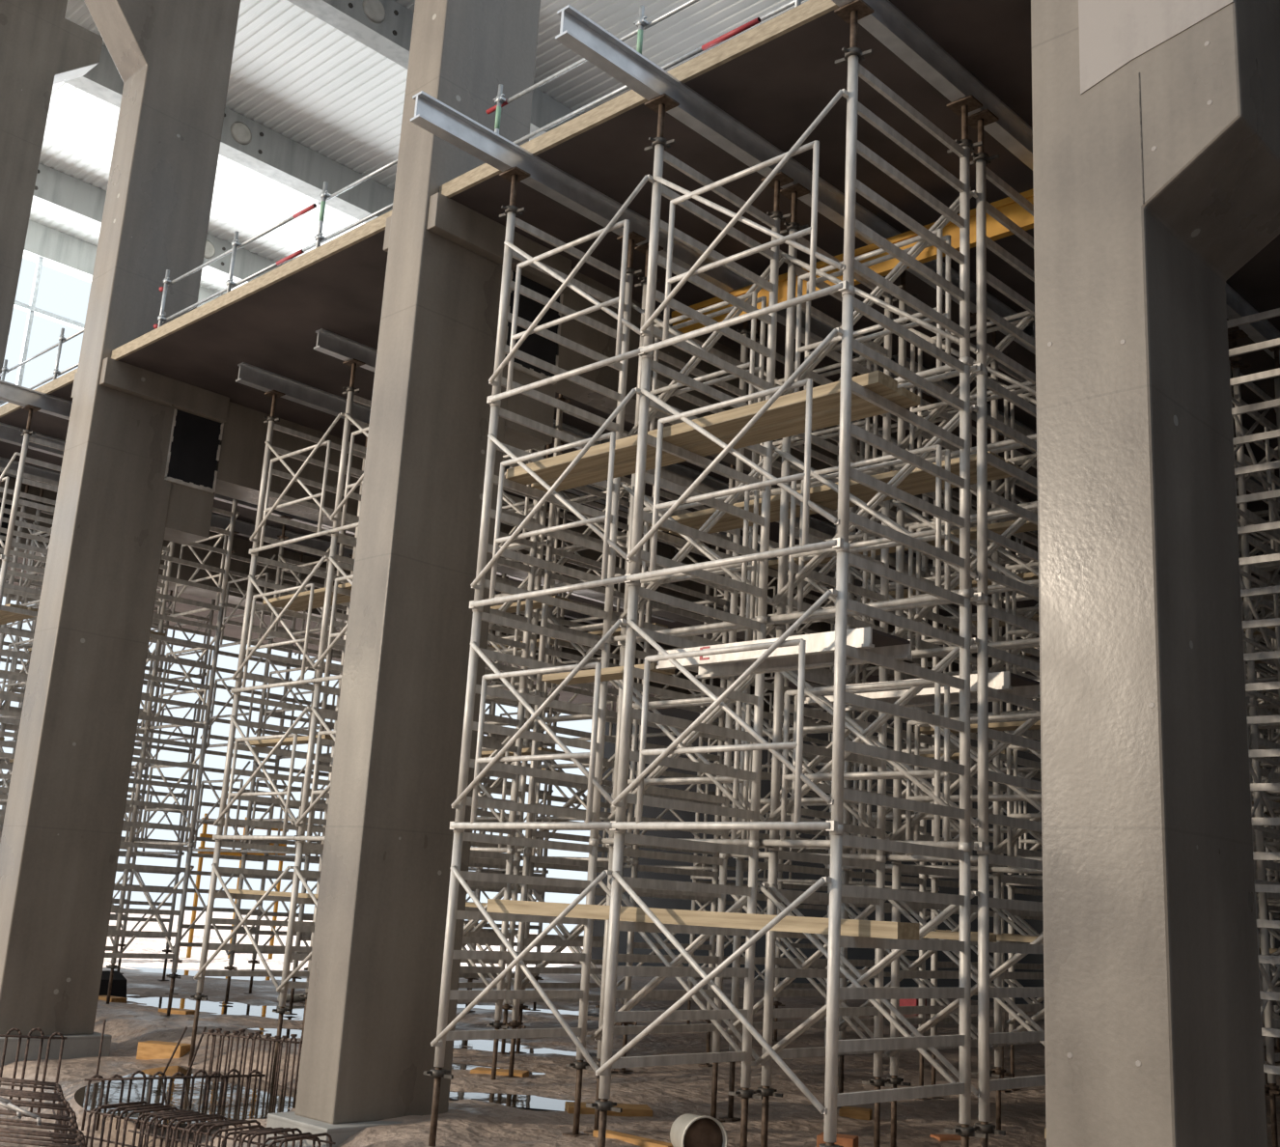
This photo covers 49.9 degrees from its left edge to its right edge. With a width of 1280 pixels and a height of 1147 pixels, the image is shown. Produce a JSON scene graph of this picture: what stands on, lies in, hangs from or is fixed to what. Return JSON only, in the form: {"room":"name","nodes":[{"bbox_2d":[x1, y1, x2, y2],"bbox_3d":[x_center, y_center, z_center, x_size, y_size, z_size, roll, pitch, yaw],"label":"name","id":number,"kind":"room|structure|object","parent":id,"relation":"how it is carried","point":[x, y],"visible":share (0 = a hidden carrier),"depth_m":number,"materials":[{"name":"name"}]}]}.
{"room":"construction site","nodes":[
{"label":"construction site","id":0,"kind":"room"},
{"bbox_2d":[28,0,808,294],"bbox_3d":[-2.555,-10.024,29.264,27.900,0.300,35.040,-10,-19,43],"label":"roof","id":1,"kind":"structure","parent":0,"point":[293,73],"depth_m":29.16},
{"bbox_2d":[22,219,222,307],"bbox_3d":[-10.346,-6.974,41.178,0.500,0.850,27.600,-10,-19,43],"label":"roof beam","id":2,"kind":"structure","parent":1,"relation":"attached to","point":[60,251],"depth_m":36.04,"materials":[{"name":"concrete"}]},
{"bbox_2d":[31,163,282,286],"bbox_3d":[-8.081,-7.360,39.060,0.550,0.850,27.600,-10,-19,43],"label":"roof beam","id":3,"kind":"structure","parent":1,"relation":"attached to","point":[57,192],"depth_m":33.44,"materials":[{"name":"metal"}]},
{"bbox_2d":[63,45,394,222],"bbox_3d":[-3.914,-8.071,35.162,0.550,0.850,27.600,-10,-19,43],"label":"roof beam","id":4,"kind":"structure","parent":1,"relation":"attached to","point":[244,141],"depth_m":30.76,"materials":[{"name":"concrete"}]},
{"bbox_2d":[287,0,580,139],"bbox_3d":[0.325,-8.795,31.196,0.550,0.850,27.600,-10,-19,43],"label":"roof beam","id":5,"kind":"structure","parent":1,"relation":"attached to","point":[384,26],"depth_m":25.77,"materials":[{"name":"concrete"}]},
{"bbox_2d":[0,0,1279,711],"bbox_3d":[3.239,-0.227,26.516,37.600,0.140,26.730,-10,-19,43],"label":"ceiling","id":6,"kind":"structure","parent":0,"point":[776,89],"depth_m":13.58,"materials":[{"name":"brown wood"}]},
{"bbox_2d":[53,327,65,380],"bbox_3d":[-8.424,-3.086,19.902,0.150,0.980,0.074,-10,-19,43],"label":"post","id":7,"kind":"object","parent":6,"relation":"on","point":[62,338],"visible":0.93,"depth_m":19.89,"materials":[{"name":"metal"}]},
{"bbox_2d":[0,329,83,376],"bbox_3d":[-9.004,-3.283,20.624,3.800,0.042,0.042,-10,-19,43],"label":"guard rail","id":8,"kind":"object","parent":7,"relation":"attached to","point":[82,330],"visible":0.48,"depth_m":20.50,"materials":[{"name":"metal"}]},
{"bbox_2d":[153,269,170,328],"bbox_3d":[-6.179,-3.469,17.803,0.153,0.980,0.088,-4,-15,28],"label":"post","id":9,"kind":"object","parent":6,"relation":"on","point":[166,281],"visible":0.89,"depth_m":17.79,"materials":[{"name":"metal"}]},
{"bbox_2d":[225,230,240,292],"bbox_3d":[-4.946,-3.679,16.648,0.150,0.980,0.074,-10,-19,43],"label":"post","id":10,"kind":"object","parent":6,"relation":"on","point":[235,243],"visible":0.93,"depth_m":16.64,"materials":[{"name":"metal"}]},
{"bbox_2d":[162,249,304,323],"bbox_3d":[-5.022,-3.463,16.748,3.270,0.046,0.046,-10,-19,43],"label":"guard rail","id":11,"kind":"object","parent":10,"relation":"attached to","point":[300,251],"visible":0.91,"depth_m":16.55,"materials":[{"name":"metal"}]},
{"bbox_2d":[167,203,316,286],"bbox_3d":[-4.939,-3.977,16.820,3.420,0.046,0.046,-10,-19,43],"label":"guard rail","id":12,"kind":"object","parent":10,"relation":"attached to","point":[313,206],"visible":1,"depth_m":16.59,"materials":[{"name":"metal"}]},
{"bbox_2d":[313,181,330,248],"bbox_3d":[-3.569,-3.914,15.360,0.150,0.980,0.074,-10,-19,43],"label":"post","id":13,"kind":"object","parent":6,"relation":"on","point":[319,237],"visible":0.94,"depth_m":15.35,"materials":[{"name":"metal"}]},
{"bbox_2d":[302,203,392,251],"bbox_3d":[-3.055,-3.799,14.908,2.100,0.042,0.042,-10,-19,43],"label":"guard rail","id":14,"kind":"object","parent":13,"relation":"attached to","point":[389,207],"visible":0.66,"depth_m":14.97,"materials":[{"name":"metal"}]},
{"bbox_2d":[317,158,397,204],"bbox_3d":[-2.953,-4.316,14.963,1.900,0.042,0.042,-10,-19,43],"label":"guard rail","id":15,"kind":"object","parent":13,"relation":"attached to","point":[394,162],"visible":0.62,"depth_m":15.03,"materials":[{"name":"metal"}]},
{"bbox_2d":[0,0,838,417],"bbox_3d":[-5.954,-3.028,17.200,37.600,0.155,0.040,-10,-19,43],"label":"slab edge","id":16,"kind":"structure","parent":6,"relation":"attached to","point":[809,11],"depth_m":12.87,"materials":[{"name":"brown wood"}]},
{"bbox_2d":[493,83,505,134],"bbox_3d":[-1.395,-4.285,13.327,0.150,0.980,0.074,-10,-19,43],"label":"post","id":17,"kind":"object","parent":6,"relation":"on","point":[499,99],"visible":0.62,"depth_m":13.35,"materials":[{"name":"metal"}]},
{"bbox_2d":[486,0,699,113],"bbox_3d":[0.217,-4.857,11.997,4.750,0.046,0.046,-10,-19,43],"label":"guard rail","id":18,"kind":"object","parent":17,"relation":"attached to","point":[690,2],"visible":0.87,"depth_m":12.74,"materials":[{"name":"metal"}]},
{"bbox_2d":[512,17,761,144],"bbox_3d":[-0.174,-4.291,12.213,3.150,0.046,0.046,-10,-19,43],"label":"guard rail","id":19,"kind":"object","parent":17,"relation":"attached to","point":[757,20],"visible":0.83,"depth_m":11.85,"materials":[{"name":"metal"}]},
{"bbox_2d":[633,5,648,54],"bbox_3d":[-0.018,-4.520,12.039,0.150,0.980,0.074,-10,-19,43],"label":"post","id":20,"kind":"object","parent":6,"relation":"on","point":[641,22],"visible":0.52,"depth_m":12.07,"materials":[{"name":"metal"}]},
{"bbox_2d":[0,908,1279,1146],"bbox_3d":[-19.167,10.245,37.385,99.000,0.718,90.000,-10,-19,43],"label":"floor","id":21,"kind":"structure","parent":0,"point":[671,1091],"depth_m":15.99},
{"bbox_2d":[0,560,45,832],"bbox_3d":[-13.342,3.264,26.018,3.964,8.225,1.752,-10,-19,43],"label":"scaffold tower","id":22,"kind":"object","parent":21,"relation":"on","point":[39,587],"visible":0.09,"depth_m":25.66,"materials":[{"name":"metal"}]},
{"bbox_2d":[0,404,64,839],"bbox_3d":[-9.593,2.047,20.143,3.964,8.225,1.749,-10,-19,43],"label":"scaffold tower","id":23,"kind":"object","parent":21,"relation":"on","point":[7,590],"visible":0.2,"depth_m":19.32,"materials":[{"name":"metal"}]},
{"bbox_2d":[0,607,38,625],"bbox_3d":[-9.644,0.739,20.312,3.600,0.050,0.240,-10,-19,43],"label":"board","id":24,"kind":"object","parent":23,"relation":"on","point":[15,617],"visible":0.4,"depth_m":19.58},
{"bbox_2d":[0,379,72,419],"bbox_3d":[-6.554,-1.841,21.386,0.130,0.240,7.200,-10,-19,43],"label":"beam","id":25,"kind":"structure","parent":23,"relation":"on","point":[12,393],"depth_m":19.37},
{"bbox_2d":[0,422,341,532],"bbox_3d":[-7.917,-1.609,22.661,0.130,0.240,7.200,-10,-19,43],"label":"beam","id":26,"kind":"structure","parent":23,"relation":"on","point":[9,433],"depth_m":21.37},
{"bbox_2d":[0,1027,67,1113],"bbox_3d":[-6.736,5.104,14.178,1.494,0.852,0.095,5,-14,-8],"label":"cage","id":27,"kind":"object","parent":21,"relation":"on","point":[7,1035],"visible":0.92,"depth_m":14.27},
{"bbox_2d":[0,1077,85,1146],"bbox_3d":[-4.775,4.391,10.641,0.748,0.480,4.212,10,-15,-24],"label":"cage","id":28,"kind":"object","parent":21,"relation":"on","point":[64,1123],"visible":0.99,"depth_m":10.51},
{"bbox_2d":[98,970,126,997],"bbox_3d":[-8.920,6.767,22.715,1.000,0.420,0.500,-10,-19,43],"label":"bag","id":29,"kind":"object","parent":21,"relation":"on","point":[119,983],"visible":0.35,"depth_m":22.48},
{"bbox_2d":[0,481,240,1016],"bbox_3d":[-8.378,2.417,21.375,3.964,8.225,1.749,-10,-19,43],"label":"scaffold tower","id":30,"kind":"object","parent":21,"relation":"on","point":[129,825],"visible":0.34,"depth_m":20.84,"materials":[{"name":"metal"}]},
{"bbox_2d":[0,456,265,538],"bbox_3d":[-9.221,-1.386,23.881,0.130,0.240,7.200,-10,-19,43],"label":"beam","id":31,"kind":"structure","parent":30,"relation":"on","point":[246,529],"depth_m":23.27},
{"bbox_2d":[107,589,215,980],"bbox_3d":[-10.910,4.005,28.483,3.964,8.225,1.752,-10,-19,43],"label":"scaffold tower","id":32,"kind":"object","parent":21,"relation":"on","point":[202,675],"visible":0.16,"depth_m":27.85,"materials":[{"name":"metal"}]},
{"bbox_2d":[136,1040,191,1059],"bbox_3d":[-5.815,5.872,16.831,0.600,0.240,0.280,0,-14,15],"label":"block","id":33,"kind":"object","parent":21,"relation":"on","point":[147,1049],"visible":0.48,"depth_m":16.73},
{"bbox_2d":[81,1067,265,1130],"bbox_3d":[-4.477,5.054,13.258,1.753,0.526,0.074,13,-17,-34],"label":"cage","id":34,"kind":"object","parent":21,"relation":"on","point":[114,1077],"visible":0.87,"depth_m":13.23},
{"bbox_2d":[74,1065,297,1123],"bbox_3d":[-4.662,5.414,14.430,3.782,0.001,3.152,-10,-19,43],"label":"puddle","id":35,"kind":"object","parent":21,"relation":"on","point":[270,1103],"visible":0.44,"depth_m":13.92,"materials":[{"name":"brown liquid"}]},
{"bbox_2d":[83,1100,335,1146],"bbox_3d":[-3.535,4.664,11.102,2.405,0.528,0.586,-5,-16,31],"label":"cage","id":36,"kind":"object","parent":21,"relation":"on","point":[182,1115],"visible":1,"depth_m":11.16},
{"bbox_2d":[126,994,305,1020],"bbox_3d":[-6.677,6.937,22.060,6.174,0.001,3.905,-10,-19,43],"label":"puddle","id":37,"kind":"object","parent":21,"relation":"on","point":[237,1008],"visible":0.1,"depth_m":21.86,"materials":[{"name":"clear liquid"}]},
{"bbox_2d":[124,966,306,981],"bbox_3d":[-8.777,8.692,29.755,5.237,0.001,3.708,-10,-19,43],"label":"puddle","id":38,"kind":"object","parent":21,"relation":"on","point":[144,969],"visible":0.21,"depth_m":29.57,"materials":[{"name":"brown liquid"}]},
{"bbox_2d":[186,812,288,958],"bbox_3d":[-10.684,8.364,36.618,0.080,3.700,2.600,-10,-19,43],"label":"scaffolding","id":39,"kind":"object","parent":21,"relation":"on","point":[205,825],"visible":0.37,"depth_m":36.16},
{"bbox_2d":[200,1028,303,1099],"bbox_3d":[-4.079,5.194,14.466,1.329,0.750,0.091,-2,-15,21],"label":"cage","id":40,"kind":"object","parent":21,"relation":"on","point":[236,1034],"visible":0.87,"depth_m":14.46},
{"bbox_2d":[165,515,354,1014],"bbox_3d":[-5.946,3.157,23.839,3.964,8.225,1.752,-10,-19,43],"label":"scaffold tower","id":41,"kind":"object","parent":21,"relation":"on","point":[307,858],"visible":0.3,"depth_m":23.95,"materials":[{"name":"metal"}]},
{"bbox_2d":[243,1027,302,1037],"bbox_3d":[-4.375,6.259,18.672,3.901,0.001,2.252,-10,-19,43],"label":"puddle","id":42,"kind":"object","parent":21,"relation":"on","point":[273,1030],"visible":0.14,"depth_m":18.88,"materials":[{"name":"brown liquid"}]},
{"bbox_2d":[188,358,556,1085],"bbox_3d":[-3.218,1.657,16.512,3.964,8.475,1.749,-10,-19,43],"label":"scaffold tower","id":43,"kind":"object","parent":21,"relation":"on","point":[347,447],"visible":0.4,"depth_m":16.57,"materials":[{"name":"metal"}]},
{"bbox_2d":[227,888,318,898],"bbox_3d":[-3.691,3.681,15.696,3.500,0.050,0.240,-10,-19,43],"label":"board","id":44,"kind":"object","parent":43,"relation":"on","point":[240,891],"visible":0.36,"depth_m":16.14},
{"bbox_2d":[245,734,335,747],"bbox_3d":[-4.224,2.036,16.716,1.750,0.050,0.240,-10,-19,43],"label":"board","id":45,"kind":"object","parent":43,"relation":"on","point":[300,739],"visible":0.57,"depth_m":16.75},
{"bbox_2d":[262,582,351,607],"bbox_3d":[-3.454,0.169,16.516,3.600,0.050,0.240,-10,-19,43],"label":"board","id":46,"kind":"object","parent":43,"relation":"on","point":[319,594],"visible":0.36,"depth_m":17.18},
{"bbox_2d":[281,594,350,611],"bbox_3d":[-3.261,0.227,16.711,3.600,0.050,0.240,-10,-19,43],"label":"board","id":47,"kind":"object","parent":43,"relation":"on","point":[342,598],"visible":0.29,"depth_m":17.47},
{"bbox_2d":[235,361,511,471],"bbox_3d":[-3.395,-2.067,19.716,0.130,0.240,5.280,-10,-19,43],"label":"beam","id":48,"kind":"structure","parent":43,"relation":"on","point":[250,375],"depth_m":18.49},
{"bbox_2d":[313,328,599,449],"bbox_3d":[-2.091,-2.290,18.495,0.130,0.240,5.280,-10,-19,43],"label":"beam","id":49,"kind":"structure","parent":43,"relation":"on","point":[328,343],"depth_m":16.96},
{"bbox_2d":[0,0,775,712],"bbox_3d":[-4.356,0.170,31.011,1.020,18.750,23.380,-10,-19,43],"label":"concrete column","id":50,"kind":"structure","parent":21,"relation":"on","point":[41,48],"depth_m":24.99,"materials":[{"name":"concrete"}]},
{"bbox_2d":[0,0,992,1066],"bbox_3d":[0.231,-0.799,25.957,1.020,18.750,24.520,-10,-19,43],"label":"concrete column","id":51,"kind":"structure","parent":21,"relation":"on","point":[147,454],"depth_m":18.08,"materials":[{"name":"concrete"}]},
{"bbox_2d":[451,1062,545,1074],"bbox_3d":[-1.942,5.699,15.867,1.576,0.001,1.118,-10,-19,43],"label":"puddle","id":52,"kind":"object","parent":21,"relation":"on","point":[456,1066],"visible":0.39,"depth_m":15.93,"materials":[{"name":"brown liquid"}]},
{"bbox_2d":[470,1066,528,1077],"bbox_3d":[-1.562,5.580,15.309,0.600,0.100,0.300,1,-14,10],"label":"block","id":53,"kind":"object","parent":21,"relation":"on","point":[479,1070],"visible":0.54,"depth_m":15.22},
{"bbox_2d":[449,1090,574,1111],"bbox_3d":[-1.073,5.170,13.493,1.893,0.001,1.295,-10,-19,43],"label":"puddle","id":54,"kind":"object","parent":21,"relation":"on","point":[507,1099],"visible":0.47,"depth_m":13.48,"materials":[{"name":"brown liquid"}]},
{"bbox_2d":[463,572,565,1011],"bbox_3d":[-3.515,3.897,26.303,3.964,8.225,1.752,-10,-19,43],"label":"scaffold tower","id":55,"kind":"object","parent":21,"relation":"on","point":[492,705],"visible":0.09,"depth_m":25.22,"materials":[{"name":"metal"}]},
{"bbox_2d":[264,525,603,623],"bbox_3d":[-3.782,0.214,29.167,0.130,0.240,9.500,-10,-19,43],"label":"beam","id":56,"kind":"structure","parent":55,"relation":"on","point":[271,532],"depth_m":26.68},
{"bbox_2d":[316,523,676,622],"bbox_3d":[-2.478,-0.009,27.947,0.130,0.240,9.500,-10,-19,43],"label":"beam","id":57,"kind":"structure","parent":55,"relation":"on","point":[322,524],"depth_m":29.07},
{"bbox_2d":[453,1039,596,1057],"bbox_3d":[-2.143,6.289,18.333,3.329,0.001,2.506,-10,-19,43],"label":"puddle","id":58,"kind":"object","parent":21,"relation":"on","point":[482,1044],"visible":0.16,"depth_m":18.23,"materials":[{"name":"brown liquid"}]},
{"bbox_2d":[456,1002,599,1016],"bbox_3d":[-1.810,7.881,24.789,4.669,0.001,3.305,-10,-19,43],"label":"puddle","id":59,"kind":"object","parent":21,"relation":"on","point":[459,1005],"visible":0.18,"depth_m":24.84,"materials":[{"name":"brown liquid"}]},
{"bbox_2d":[458,393,645,1077],"bbox_3d":[-1.995,1.906,17.773,3.964,8.225,1.752,-10,-19,43],"label":"scaffold tower","id":60,"kind":"object","parent":21,"relation":"on","point":[602,862],"visible":0.2,"depth_m":16.80,"materials":[{"name":"metal"}]},
{"bbox_2d":[481,747,556,757],"bbox_3d":[-1.704,2.183,16.728,1.750,0.050,0.240,-10,-19,43],"label":"board","id":61,"kind":"object","parent":60,"relation":"on","point":[525,751],"visible":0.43,"depth_m":16.35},
{"bbox_2d":[490,595,569,612],"bbox_3d":[-2.238,0.539,17.748,3.600,0.050,0.240,-10,-19,43],"label":"board","id":62,"kind":"object","parent":60,"relation":"on","point":[513,608],"visible":0.14,"depth_m":16.94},
{"bbox_2d":[459,440,735,1071],"bbox_3d":[-0.779,2.276,19.005,3.964,8.225,1.752,-10,-19,43],"label":"scaffold tower","id":63,"kind":"object","parent":21,"relation":"on","point":[680,870],"visible":0.16,"depth_m":18.41,"materials":[{"name":"metal"}]},
{"bbox_2d":[564,1101,652,1116],"bbox_3d":[-0.300,5.103,13.057,0.800,0.100,0.350,5,-14,-7],"label":"block","id":64,"kind":"object","parent":21,"relation":"on","point":[628,1110],"visible":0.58,"depth_m":12.93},
{"bbox_2d":[592,1129,673,1146],"bbox_3d":[-0.040,4.656,11.204,0.850,0.120,0.140,-10,-19,43],"label":"block","id":65,"kind":"object","parent":21,"relation":"on","point":[637,1140],"visible":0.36,"depth_m":11.16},
{"bbox_2d":[669,1113,727,1146],"bbox_3d":[0.435,4.342,10.587,0.370,0.370,0.370,8,-14,-17],"label":"bucket","id":66,"kind":"object","parent":21,"relation":"on","point":[688,1129],"visible":1,"depth_m":10.48,"materials":[{"name":"white plastic"}]},
{"bbox_2d":[423,0,986,1146],"bbox_3d":[0.501,0.325,10.699,3.964,8.225,1.749,-10,-19,43],"label":"scaffold tower","id":67,"kind":"object","parent":21,"relation":"on","point":[854,11],"visible":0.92,"depth_m":10.39,"materials":[{"name":"metal"}]},
{"bbox_2d":[541,662,674,684],"bbox_3d":[-0.259,0.780,10.630,1.220,0.050,0.230,-10,-19,43],"label":"board","id":68,"kind":"object","parent":67,"relation":"on","point":[610,673],"visible":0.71,"depth_m":10.63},
{"bbox_2d":[410,90,916,390],"bbox_3d":[0.726,-3.154,14.288,0.130,0.240,7.630,-10,-19,43],"label":"beam","id":69,"kind":"structure","parent":67,"relation":"on","point":[431,114],"depth_m":12.74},
{"bbox_2d":[671,188,1033,333],"bbox_3d":[3.083,-3.155,12.501,7.500,0.335,0.080,-10,-19,43],"label":"girder","id":70,"kind":"object","parent":69,"relation":"attached to","point":[1008,207],"visible":0.18,"depth_m":13.01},
{"bbox_2d":[505,370,897,484],"bbox_3d":[0.307,-1.069,10.627,3.800,0.085,0.230,-10,-19,43],"label":"board","id":71,"kind":"object","parent":67,"relation":"on","point":[825,397],"visible":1,"depth_m":10.29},
{"bbox_2d":[486,898,919,940],"bbox_3d":[0.255,2.406,9.643,3.800,0.100,0.240,-10,-19,43],"label":"board","id":72,"kind":"object","parent":67,"relation":"on","point":[795,924],"visible":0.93,"depth_m":9.23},
{"bbox_2d":[530,387,920,492],"bbox_3d":[0.505,-0.996,10.826,3.800,0.060,0.230,-10,-19,43],"label":"board","id":73,"kind":"object","parent":67,"relation":"on","point":[904,398],"visible":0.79,"depth_m":10.48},
{"bbox_2d":[655,626,912,679],"bbox_3d":[0.970,0.573,9.658,1.870,0.130,0.502,-10,-19,43],"label":"plank","id":74,"kind":"object","parent":67,"relation":"on","point":[820,653],"visible":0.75,"depth_m":9.54,"materials":[{"name":"metal"}]},
{"bbox_2d":[555,4,1035,354],"bbox_3d":[2.030,-3.377,13.068,0.130,0.240,7.630,-10,-19,43],"label":"beam","id":75,"kind":"structure","parent":67,"relation":"on","point":[578,33],"depth_m":11.59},
{"bbox_2d":[831,0,1032,169],"bbox_3d":[3.695,-3.517,12.100,0.130,0.240,6.750,-10,-19,43],"label":"beam","id":76,"kind":"structure","parent":67,"relation":"on","point":[888,24],"depth_m":10.70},
{"bbox_2d":[265,0,1277,1146],"bbox_3d":[5.666,-1.541,21.635,0.900,18.750,23.380,-10,-19,43],"label":"concrete column","id":77,"kind":"structure","parent":21,"relation":"on","point":[373,1004],"depth_m":12.82,"materials":[{"name":"concrete"}]},
{"bbox_2d":[686,542,940,1054],"bbox_3d":[2.868,3.386,22.702,3.964,8.225,1.752,-10,-19,43],"label":"scaffold tower","id":78,"kind":"object","parent":21,"relation":"on","point":[790,882],"visible":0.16,"depth_m":22.49,"materials":[{"name":"metal"}]},
{"bbox_2d":[523,461,862,586],"bbox_3d":[1.385,-0.668,24.334,0.130,0.240,9.500,-10,-19,43],"label":"beam","id":79,"kind":"structure","parent":78,"relation":"on","point":[857,582],"depth_m":22.71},
{"bbox_2d":[599,433,952,577],"bbox_3d":[2.689,-0.890,23.113,0.130,0.240,9.500,-10,-19,43],"label":"beam","id":80,"kind":"structure","parent":78,"relation":"on","point":[815,523],"depth_m":21.64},
{"bbox_2d":[583,109,1045,1146],"bbox_3d":[1.717,0.695,11.931,3.964,8.225,1.749,-10,-19,43],"label":"scaffold tower","id":81,"kind":"object","parent":21,"relation":"on","point":[986,773],"visible":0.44,"depth_m":11.45,"materials":[{"name":"metal"}]},
{"bbox_2d":[648,450,1005,531],"bbox_3d":[1.474,-0.672,11.906,3.600,0.050,0.240,-10,-19,43],"label":"board","id":82,"kind":"object","parent":81,"relation":"on","point":[823,492],"visible":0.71,"depth_m":11.71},
{"bbox_2d":[668,460,1023,537],"bbox_3d":[1.667,-0.614,12.101,3.600,0.050,0.240,-10,-19,43],"label":"board","id":83,"kind":"object","parent":81,"relation":"on","point":[920,487],"visible":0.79,"depth_m":11.78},
{"bbox_2d":[804,670,1040,711],"bbox_3d":[2.200,0.947,10.904,1.870,0.130,0.502,-10,-19,43],"label":"plank","id":84,"kind":"object","parent":81,"relation":"on","point":[1007,681],"visible":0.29,"depth_m":10.57,"materials":[{"name":"metal"}]},
{"bbox_2d":[923,930,996,942],"bbox_3d":[1.237,2.840,11.086,3.500,0.050,0.240,-10,-19,43],"label":"board","id":85,"kind":"object","parent":81,"relation":"on","point":[932,934],"visible":0.14,"depth_m":9.98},
{"bbox_2d":[816,1132,858,1146],"bbox_3d":[1.594,4.664,11.105,0.300,0.240,0.200,-2,-15,21],"label":"block","id":86,"kind":"object","parent":21,"relation":"on","point":[846,1140],"visible":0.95,"depth_m":11.05,"materials":[{"name":"orange wood"}]},
{"bbox_2d":[838,1106,872,1119],"bbox_3d":[2.124,5.339,13.540,0.300,0.140,0.220,0,-14,15],"label":"block","id":87,"kind":"object","parent":21,"relation":"on","point":[861,1113],"visible":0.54,"depth_m":13.46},
{"bbox_2d":[718,269,1044,1146],"bbox_3d":[2.933,1.065,13.164,3.964,8.225,1.749,-10,-19,43],"label":"scaffold tower","id":88,"kind":"object","parent":21,"relation":"on","point":[897,867],"visible":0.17,"depth_m":13.18,"materials":[{"name":"metal"}]},
{"bbox_2d":[768,519,1037,569],"bbox_3d":[2.690,-0.302,13.139,3.600,0.050,0.240,-10,-19,43],"label":"board","id":89,"kind":"object","parent":88,"relation":"on","point":[999,528],"visible":0.07,"depth_m":12.73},
{"bbox_2d":[913,720,1040,734],"bbox_3d":[3.224,1.343,12.118,1.750,0.050,0.240,-10,-19,43],"label":"board","id":90,"kind":"object","parent":88,"relation":"on","point":[1014,725],"visible":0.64,"depth_m":12.10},
{"bbox_2d":[936,930,1043,943],"bbox_3d":[2.453,3.210,12.318,3.500,0.050,0.240,-10,-19,43],"label":"board","id":91,"kind":"object","parent":88,"relation":"on","point":[1008,937],"visible":0.02,"depth_m":11.53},
{"bbox_2d":[836,320,1279,1135],"bbox_3d":[4.149,1.435,14.396,3.964,8.225,1.752,-10,-19,43],"label":"scaffold tower","id":92,"kind":"object","parent":21,"relation":"on","point":[998,877],"visible":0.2,"depth_m":14.39,"materials":[{"name":"metal"}]},
{"bbox_2d":[867,572,1038,602],"bbox_3d":[3.906,0.068,14.371,3.600,0.050,0.240,-10,-19,43],"label":"board","id":93,"kind":"object","parent":92,"relation":"on","point":[1027,575],"visible":0.07,"depth_m":14.55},
{"bbox_2d":[929,330,1279,1146],"bbox_3d":[5.364,1.805,15.628,3.964,8.225,1.752,-10,-19,43],"label":"scaffold tower","id":94,"kind":"object","parent":21,"relation":"on","point":[1243,486],"visible":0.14,"depth_m":14.72,"materials":[{"name":"metal"}]},
{"bbox_2d":[891,353,1036,453],"bbox_3d":[6.312,-1.509,19.724,0.130,0.240,9.500,-10,-19,43],"label":"beam","id":95,"kind":"structure","parent":94,"relation":"on","point":[895,356],"depth_m":17.64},
{"bbox_2d":[1224,282,1279,361],"bbox_3d":[8.979,-1.964,17.229,0.130,0.240,9.500,-10,-19,43],"label":"beam","id":96,"kind":"structure","parent":94,"relation":"on","point":[1263,330],"depth_m":14.69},
{"bbox_2d":[1003,450,1279,1090],"bbox_3d":[6.580,2.175,16.860,3.964,8.225,1.752,-10,-19,43],"label":"scaffold tower","id":97,"kind":"object","parent":21,"relation":"on","point":[1012,889],"visible":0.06,"depth_m":17.13,"materials":[{"name":"metal"}]},
{"bbox_2d":[1030,0,1279,1146],"bbox_3d":[3.447,-4.798,9.111,1.270,18.600,1.227,-10,-19,43],"label":"concrete column","id":98,"kind":"structure","parent":21,"relation":"on","point":[1156,123],"depth_m":7.77,"materials":[{"name":"concrete"}]},
{"bbox_2d":[1226,307,1279,1074],"bbox_3d":[7.292,1.411,13.556,1.749,8.225,3.964,-10,-19,43],"label":"scaffold tower","id":99,"kind":"object","parent":21,"relation":"on","point":[1273,345],"visible":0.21,"depth_m":13.08,"materials":[{"name":"metal"}]},
{"bbox_2d":[1236,488,1279,1095],"bbox_3d":[7.796,2.545,18.092,3.964,8.225,1.752,-10,-19,43],"label":"scaffold tower","id":100,"kind":"object","parent":21,"relation":"on","point":[1264,610],"visible":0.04,"depth_m":18.31,"materials":[{"name":"metal"}]},
{"bbox_2d":[1030,320,1279,503],"bbox_3d":[7.617,-1.731,18.504,0.130,0.240,9.500,-10,-19,43],"label":"beam","id":101,"kind":"structure","parent":100,"relation":"on","point":[1252,481],"depth_m":19.62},
{"bbox_2d":[1247,514,1279,1094],"bbox_3d":[9.011,2.915,19.324,3.964,8.225,1.752,-10,-19,43],"label":"scaffold tower","id":102,"kind":"object","parent":21,"relation":"on","point":[1270,906],"visible":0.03,"depth_m":19.16,"materials":[{"name":"metal"}]},
{"bbox_2d":[1254,577,1279,1061],"bbox_3d":[12.659,4.025,23.020,3.964,8.225,1.752,-10,-19,43],"label":"scaffold tower","id":103,"kind":"object","parent":21,"relation":"on","point":[1272,915],"visible":0.12,"depth_m":23.45,"materials":[{"name":"metal"}]},
{"bbox_2d":[590,691,1279,1020],"bbox_3d":[12.619,2.778,35.774,37.900,17.870,0.300,-10,-19,43],"label":"wall","id":104,"kind":"structure","parent":0,"point":[609,747],"depth_m":41.74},
{"bbox_2d":[13,256,84,386],"bbox_3d":[-10.437,-2.299,40.080,0.200,8.750,27.500,-10,-19,43],"label":"window","id":105,"kind":"structure","parent":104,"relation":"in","point":[31,309],"depth_m":35.35,"materials":[{"name":"metal"}]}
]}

